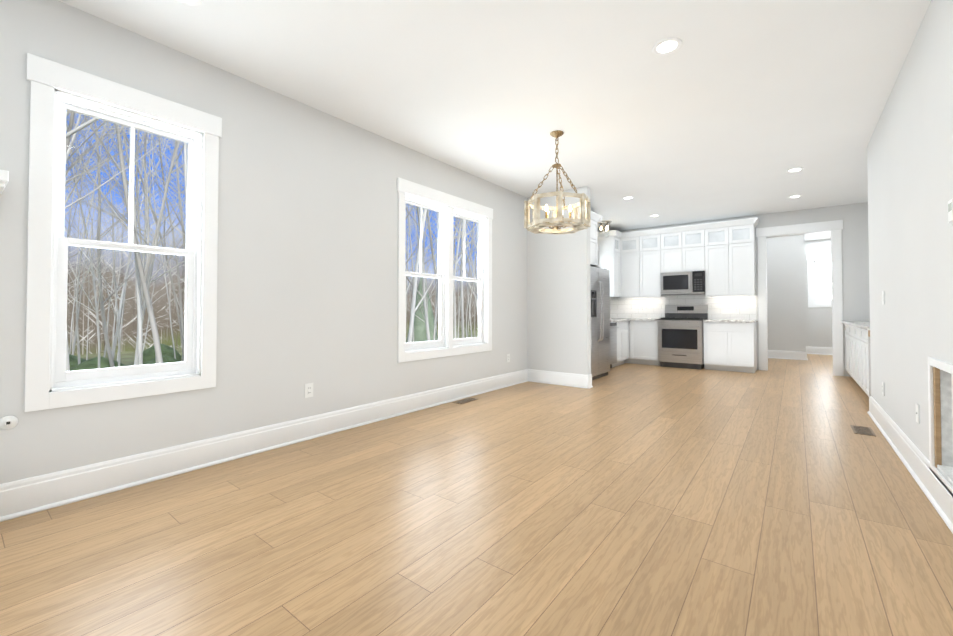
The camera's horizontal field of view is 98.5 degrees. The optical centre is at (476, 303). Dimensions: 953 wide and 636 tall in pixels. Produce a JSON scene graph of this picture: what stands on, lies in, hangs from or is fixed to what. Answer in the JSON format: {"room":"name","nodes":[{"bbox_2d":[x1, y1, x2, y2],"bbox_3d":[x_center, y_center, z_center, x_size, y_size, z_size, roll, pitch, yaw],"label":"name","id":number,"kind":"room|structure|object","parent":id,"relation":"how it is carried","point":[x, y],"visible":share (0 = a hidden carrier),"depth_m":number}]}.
{"room":"empty living room","nodes":[
{"label":"empty living room","id":0,"kind":"room"},
{"bbox_2d":[0,0,602,483],"bbox_3d":[0.596,-0.222,6.231,0.140,2.840,16.240,-1,-1,38],"label":"wall","id":1,"kind":"structure","parent":0,"point":[306,244],"depth_m":3.21},
{"bbox_2d":[0,170,8,193],"bbox_3d":[-2.912,0.229,1.278,0.370,1.765,1.895,-1,-1,38],"label":"fireplace","id":2,"kind":"object","parent":1,"relation":"attached to","point":[4,177],"visible":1,"depth_m":1.99},
{"bbox_2d":[0,416,17,429],"bbox_3d":[-2.453,0.627,2.151,0.018,0.072,0.072,-1,-1,38],"label":"gas valve","id":3,"kind":"object","parent":1,"relation":"attached to","point":[8,422],"visible":1,"depth_m":2.15},
{"bbox_2d":[305,383,312,397],"bbox_3d":[-1.421,0.740,3.488,0.008,0.118,0.075,-1,-1,38],"label":"electrical outlet plate","id":4,"kind":"object","parent":1,"relation":"attached to","point":[308,389],"depth_m":3.48},
{"bbox_2d":[24,53,597,411],"bbox_3d":[0.006,-0.326,5.442,0.157,1.929,8.105,-1,-1,38],"label":"window frames","id":5,"kind":"structure","parent":1,"relation":"in","point":[61,378],"depth_m":2.65},
{"bbox_2d":[0,346,952,533],"bbox_3d":[2.424,1.080,4.783,4.517,0.186,16.246,-1,-1,42],"label":"baseboard","id":6,"kind":"structure","parent":1,"relation":"attached to","point":[24,497],"depth_m":2.91},
{"bbox_2d":[590,235,597,266],"bbox_3d":[1.705,-0.897,7.083,0.579,0.498,0.533,-1,-1,38],"label":"upper cabinet","id":7,"kind":"object","parent":1,"relation":"attached to","point":[593,238],"depth_m":7.00},
{"bbox_2d":[590,219,597,234],"bbox_3d":[1.705,-1.247,7.089,0.579,0.320,0.533,-1,-1,38],"label":"upper cabinet","id":8,"kind":"object","parent":1,"relation":"attached to","point":[593,229],"depth_m":7.01},
{"bbox_2d":[598,247,621,298],"bbox_3d":[2.824,-0.627,8.679,0.386,0.991,0.427,-1,-1,38],"label":"upper cabinet","id":9,"kind":"object","parent":1,"relation":"attached to","point":[609,258],"depth_m":8.54},
{"bbox_2d":[598,231,621,250],"bbox_3d":[2.827,-1.270,8.691,0.391,0.420,0.432,-1,-1,38],"label":"upper cabinet","id":10,"kind":"object","parent":1,"relation":"attached to","point":[614,238],"depth_m":8.53},
{"bbox_2d":[0,354,952,635],"bbox_3d":[2.617,1.210,4.601,5.820,0.080,16.500,-1,-1,38],"label":"floor","id":11,"kind":"structure","parent":0,"point":[778,498],"depth_m":2.03},
{"bbox_2d":[452,398,477,403],"bbox_3d":[-0.130,1.172,4.935,0.140,0.006,0.330,-1,-1,38],"label":"floor vent","id":12,"kind":"object","parent":11,"relation":"in","point":[466,400],"depth_m":4.93},
{"bbox_2d":[590,266,609,379],"bbox_3d":[1.694,0.315,6.800,0.846,1.785,0.910,-1,-1,38],"label":"fridge","id":13,"kind":"object","parent":11,"relation":"on","point":[600,318],"visible":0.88,"depth_m":6.54},
{"bbox_2d":[610,322,618,367],"bbox_3d":[2.250,0.789,7.673,0.645,0.868,0.596,-1,-1,38],"label":"dishwasher","id":14,"kind":"object","parent":11,"relation":"on","point":[613,342],"visible":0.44,"depth_m":7.60},
{"bbox_2d":[612,323,629,366],"bbox_3d":[2.633,0.795,8.234,0.599,0.876,0.751,-1,-1,38],"label":"base cabinet","id":15,"kind":"object","parent":11,"relation":"on","point":[623,332],"depth_m":8.08},
{"bbox_2d":[610,319,629,322],"bbox_3d":[2.373,0.331,7.877,0.635,0.038,1.572,-1,-1,38],"label":"countertop","id":16,"kind":"structure","parent":15,"relation":"on","point":[611,320],"depth_m":7.94},
{"bbox_2d":[630,319,659,365],"bbox_3d":[3.478,0.798,8.396,0.576,0.876,0.656,-1,-1,38],"label":"base cabinet","id":17,"kind":"object","parent":11,"relation":"on","point":[643,332],"depth_m":8.18},
{"bbox_2d":[657,305,707,369],"bbox_3d":[3.984,0.628,7.945,0.762,1.200,0.709,-1,-1,38],"label":"range","id":18,"kind":"object","parent":11,"relation":"on","point":[680,337],"visible":1,"depth_m":7.76},
{"bbox_2d":[703,323,756,372],"bbox_3d":[4.644,0.782,7.528,0.772,0.876,0.599,-1,-1,38],"label":"base cabinet","id":19,"kind":"object","parent":11,"relation":"on","point":[727,346],"depth_m":7.29},
{"bbox_2d":[703,319,756,322],"bbox_3d":[4.639,0.325,7.516,0.780,0.038,0.635,-1,-1,38],"label":"countertop","id":20,"kind":"structure","parent":19,"relation":"on","point":[708,320],"depth_m":7.34},
{"bbox_2d":[845,324,848,372],"bbox_3d":[6.090,0.761,6.301,0.600,0.876,0.742,-1,-1,38],"label":"base cabinet","id":21,"kind":"object","parent":11,"relation":"on","point":[846,326],"depth_m":6.53},
{"bbox_2d":[849,325,852,377],"bbox_3d":[5.689,0.752,5.783,0.600,0.876,0.800,-1,-1,38],"label":"base cabinet","id":22,"kind":"object","parent":11,"relation":"on","point":[850,327],"depth_m":6.11},
{"bbox_2d":[853,326,856,381],"bbox_3d":[5.270,0.743,5.243,0.600,0.876,0.800,-1,-1,38],"label":"base cabinet","id":23,"kind":"object","parent":11,"relation":"on","point":[854,328],"depth_m":5.66},
{"bbox_2d":[850,425,875,435],"bbox_3d":[3.495,1.151,3.719,0.140,0.006,0.330,-1,-1,38],"label":"floor vent","id":24,"kind":"object","parent":11,"relation":"in","point":[861,430],"depth_m":3.70},
{"bbox_2d":[857,327,870,396],"bbox_3d":[4.864,0.733,4.720,0.600,0.876,0.756,-1,-1,38],"label":"base cabinet","id":25,"kind":"object","parent":11,"relation":"on","point":[857,357],"depth_m":4.93},
{"bbox_2d":[842,321,869,336],"bbox_3d":[5.362,0.328,5.398,0.635,0.118,3.058,-1,-1,38],"label":"countertop","id":26,"kind":"structure","parent":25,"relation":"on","point":[865,325],"depth_m":5.44},
{"bbox_2d":[58,0,930,240],"bbox_3d":[2.617,-1.720,4.652,5.820,0.100,16.500,-1,-1,38],"label":"ceiling","id":27,"kind":"structure","parent":0,"point":[731,109],"depth_m":3.15},
{"bbox_2d":[176,0,201,5],"bbox_3d":[-1.622,-1.709,2.321,0.107,0.005,0.101,-1,-1,43],"label":"recessed light","id":28,"kind":"object","parent":27,"relation":"in","point":[187,2],"depth_m":2.33},
{"bbox_2d":[524,130,590,234],"bbox_3d":[0.795,-1.203,4.056,0.627,0.955,0.627,-1,-1,38],"label":"chandelier","id":29,"kind":"object","parent":27,"relation":"hanging from","point":[536,227],"visible":1,"depth_m":4.00},
{"bbox_2d":[598,220,611,237],"bbox_3d":[2.541,-1.462,8.124,0.260,0.295,0.260,-1,-1,38],"label":"kitchen ceiling light","id":30,"kind":"object","parent":27,"relation":"attached to","point":[606,222],"visible":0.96,"depth_m":8.08},
{"bbox_2d":[622,196,633,199],"bbox_3d":[2.362,-1.638,6.384,0.173,0.005,0.189,-1,-1,43],"label":"recessed light","id":31,"kind":"object","parent":27,"relation":"in","point":[627,197],"depth_m":6.37},
{"bbox_2d":[652,37,681,54],"bbox_3d":[1.263,-1.702,2.724,0.177,0.005,0.183,-1,-1,43],"label":"recessed light","id":32,"kind":"object","parent":27,"relation":"in","point":[666,46],"depth_m":2.72},
{"bbox_2d":[786,167,803,172],"bbox_3d":[3.966,-1.660,5.118,0.167,0.005,0.183,-1,-1,43],"label":"recessed light","id":33,"kind":"object","parent":27,"relation":"in","point":[797,169],"depth_m":5.11},
{"bbox_2d":[788,195,801,197],"bbox_3d":[4.895,-1.639,6.314,0.159,0.005,0.182,-1,-1,43],"label":"recessed light","id":34,"kind":"object","parent":27,"relation":"in","point":[794,196],"depth_m":6.31},
{"bbox_2d":[527,186,590,374],"bbox_3d":[1.206,-0.224,6.112,0.970,2.840,0.120,-1,-1,38],"label":"wall","id":35,"kind":"structure","parent":0,"point":[558,308],"depth_m":6.02},
{"bbox_2d":[619,202,869,376],"bbox_3d":[4.815,-0.194,7.870,4.520,2.840,0.120,-1,-1,38],"label":"wall","id":36,"kind":"structure","parent":0,"point":[855,268],"depth_m":6.78},
{"bbox_2d":[622,247,641,298],"bbox_3d":[3.326,-0.626,8.722,0.472,0.991,0.366,-1,-1,38],"label":"upper cabinet","id":37,"kind":"object","parent":36,"relation":"attached to","point":[632,257],"depth_m":8.58},
{"bbox_2d":[622,235,641,250],"bbox_3d":[3.328,-1.219,8.730,0.477,0.320,0.366,-1,-1,38],"label":"upper cabinet","id":38,"kind":"object","parent":36,"relation":"attached to","point":[633,241],"depth_m":8.59},
{"bbox_2d":[642,247,665,298],"bbox_3d":[3.613,-0.630,8.510,0.472,0.991,0.349,-1,-1,38],"label":"upper cabinet","id":39,"kind":"object","parent":36,"relation":"attached to","point":[651,287],"depth_m":8.36},
{"bbox_2d":[642,231,665,246],"bbox_3d":[3.636,-1.223,8.503,0.540,0.320,0.349,-1,-1,38],"label":"upper cabinet","id":40,"kind":"object","parent":36,"relation":"attached to","point":[649,240],"depth_m":8.32},
{"bbox_2d":[658,243,685,274],"bbox_3d":[3.976,-0.867,8.232,0.448,0.528,0.349,-1,-1,38],"label":"upper cabinet","id":41,"kind":"object","parent":36,"relation":"attached to","point":[672,258],"depth_m":8.11},
{"bbox_2d":[660,271,704,294],"bbox_3d":[4.074,-0.389,8.080,0.772,0.427,0.450,-1,-1,38],"label":"microwave","id":42,"kind":"object","parent":41,"relation":"attached to","point":[682,283],"visible":0.98,"depth_m":7.93},
{"bbox_2d":[666,231,685,246],"bbox_3d":[3.953,-1.227,8.256,0.516,0.320,0.349,-1,-1,38],"label":"upper cabinet","id":43,"kind":"object","parent":36,"relation":"attached to","point":[680,236],"depth_m":8.08},
{"bbox_2d":[686,243,701,271],"bbox_3d":[4.239,-0.870,8.029,0.448,0.528,0.349,-1,-1,38],"label":"upper cabinet","id":44,"kind":"object","parent":36,"relation":"attached to","point":[693,251],"depth_m":7.87},
{"bbox_2d":[686,227,709,242],"bbox_3d":[4.262,-1.231,8.017,0.516,0.320,0.349,-1,-1,38],"label":"upper cabinet","id":45,"kind":"object","parent":36,"relation":"attached to","point":[700,236],"depth_m":7.82},
{"bbox_2d":[702,239,733,294],"bbox_3d":[4.591,-0.643,7.752,0.444,0.991,0.349,-1,-1,38],"label":"upper cabinet","id":46,"kind":"object","parent":36,"relation":"attached to","point":[724,257],"depth_m":7.61},
{"bbox_2d":[710,227,733,242],"bbox_3d":[4.568,-1.235,7.780,0.512,0.320,0.349,-1,-1,38],"label":"upper cabinet","id":47,"kind":"object","parent":36,"relation":"attached to","point":[717,232],"depth_m":7.60},
{"bbox_2d":[734,223,754,238],"bbox_3d":[4.848,-1.239,7.563,0.449,0.320,0.349,-1,-1,38],"label":"upper cabinet","id":48,"kind":"object","parent":36,"relation":"attached to","point":[745,231],"depth_m":7.38},
{"bbox_2d":[734,239,755,294],"bbox_3d":[4.850,-0.647,7.551,0.444,0.991,0.349,-1,-1,38],"label":"upper cabinet","id":49,"kind":"object","parent":36,"relation":"attached to","point":[744,249],"depth_m":7.38},
{"bbox_2d":[756,220,843,375],"bbox_3d":[5.652,-0.080,7.218,1.193,2.590,0.174,-1,-1,38],"label":"door frame","id":50,"kind":"structure","parent":36,"relation":"attached to","point":[835,227],"depth_m":7.01},
{"bbox_2d":[766,235,805,351],"bbox_3d":[6.475,-0.163,9.619,1.900,2.840,0.120,-1,-1,38],"label":"wall","id":51,"kind":"structure","parent":0,"point":[795,322],"depth_m":9.20},
{"bbox_2d":[806,239,831,346],"bbox_3d":[8.868,-0.158,9.915,1.760,2.840,0.120,-1,-1,38],"label":"wall","id":52,"kind":"structure","parent":0,"point":[818,319],"depth_m":10.16},
{"bbox_2d":[806,253,831,306],"bbox_3d":[8.691,-0.553,10.036,0.972,1.314,0.137,-1,-1,38],"label":"window frames","id":53,"kind":"structure","parent":52,"relation":"in","point":[814,282],"depth_m":10.23},
{"bbox_2d":[867,0,952,485],"bbox_3d":[2.746,-0.297,1.921,0.740,2.840,12.060,-1,-1,38],"label":"wall","id":54,"kind":"structure","parent":0,"point":[910,172],"depth_m":2.71},
{"bbox_2d":[882,291,884,303],"bbox_3d":[3.619,-0.047,3.657,0.010,0.118,0.075,-1,-1,38],"label":"switch plate","id":55,"kind":"object","parent":54,"relation":"attached to","point":[883,297],"visible":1,"depth_m":3.62},
{"bbox_2d":[882,382,884,395],"bbox_3d":[3.674,0.774,3.713,0.008,0.118,0.075,-1,-1,38],"label":"electrical outlet plate","id":56,"kind":"object","parent":54,"relation":"attached to","point":[883,393],"depth_m":3.69},
{"bbox_2d":[916,403,919,423],"bbox_3d":[2.864,0.716,2.671,0.011,0.118,0.075,-1,-1,38],"label":"electrical outlet plate","id":57,"kind":"object","parent":54,"relation":"attached to","point":[917,406],"depth_m":2.66},
{"bbox_2d":[928,357,952,495],"bbox_3d":[2.556,0.647,2.178,0.130,0.670,0.510,-1,-1,38],"label":"fireplace","id":58,"kind":"object","parent":54,"relation":"in","point":[940,379],"visible":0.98,"depth_m":2.33},
{"bbox_2d":[948,198,952,224],"bbox_3d":[2.307,-0.446,1.985,0.026,0.120,0.090,-1,-1,38],"label":"thermostat","id":59,"kind":"object","parent":54,"relation":"attached to","point":[950,211],"visible":1,"depth_m":1.99},
{"label":"outside","id":60,"kind":"structure","parent":0,"visible":0},
{"bbox_2d":[64,110,477,370],"bbox_3d":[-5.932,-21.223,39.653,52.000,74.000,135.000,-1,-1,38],"label":"bare trees","id":61,"kind":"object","parent":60,"point":[129,337],"depth_m":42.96},
{"bbox_2d":[74,330,477,365],"bbox_3d":[-8.311,5.005,41.040,55.980,0.001,145.000,-1,-1,38],"label":"ground","id":62,"kind":"structure","parent":60,"point":[128,357],"depth_m":38.97},
{"bbox_2d":[69,277,437,370],"bbox_3d":[-10.201,0.141,24.606,29.069,9.154,35.395,-1,-1,38],"label":"bush","id":63,"kind":"object","parent":62,"relation":"on","point":[420,335],"depth_m":28.31},
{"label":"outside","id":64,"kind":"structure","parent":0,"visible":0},
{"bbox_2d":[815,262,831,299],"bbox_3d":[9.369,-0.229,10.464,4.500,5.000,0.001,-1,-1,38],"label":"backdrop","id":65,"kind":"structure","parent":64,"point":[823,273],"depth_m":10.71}
]}

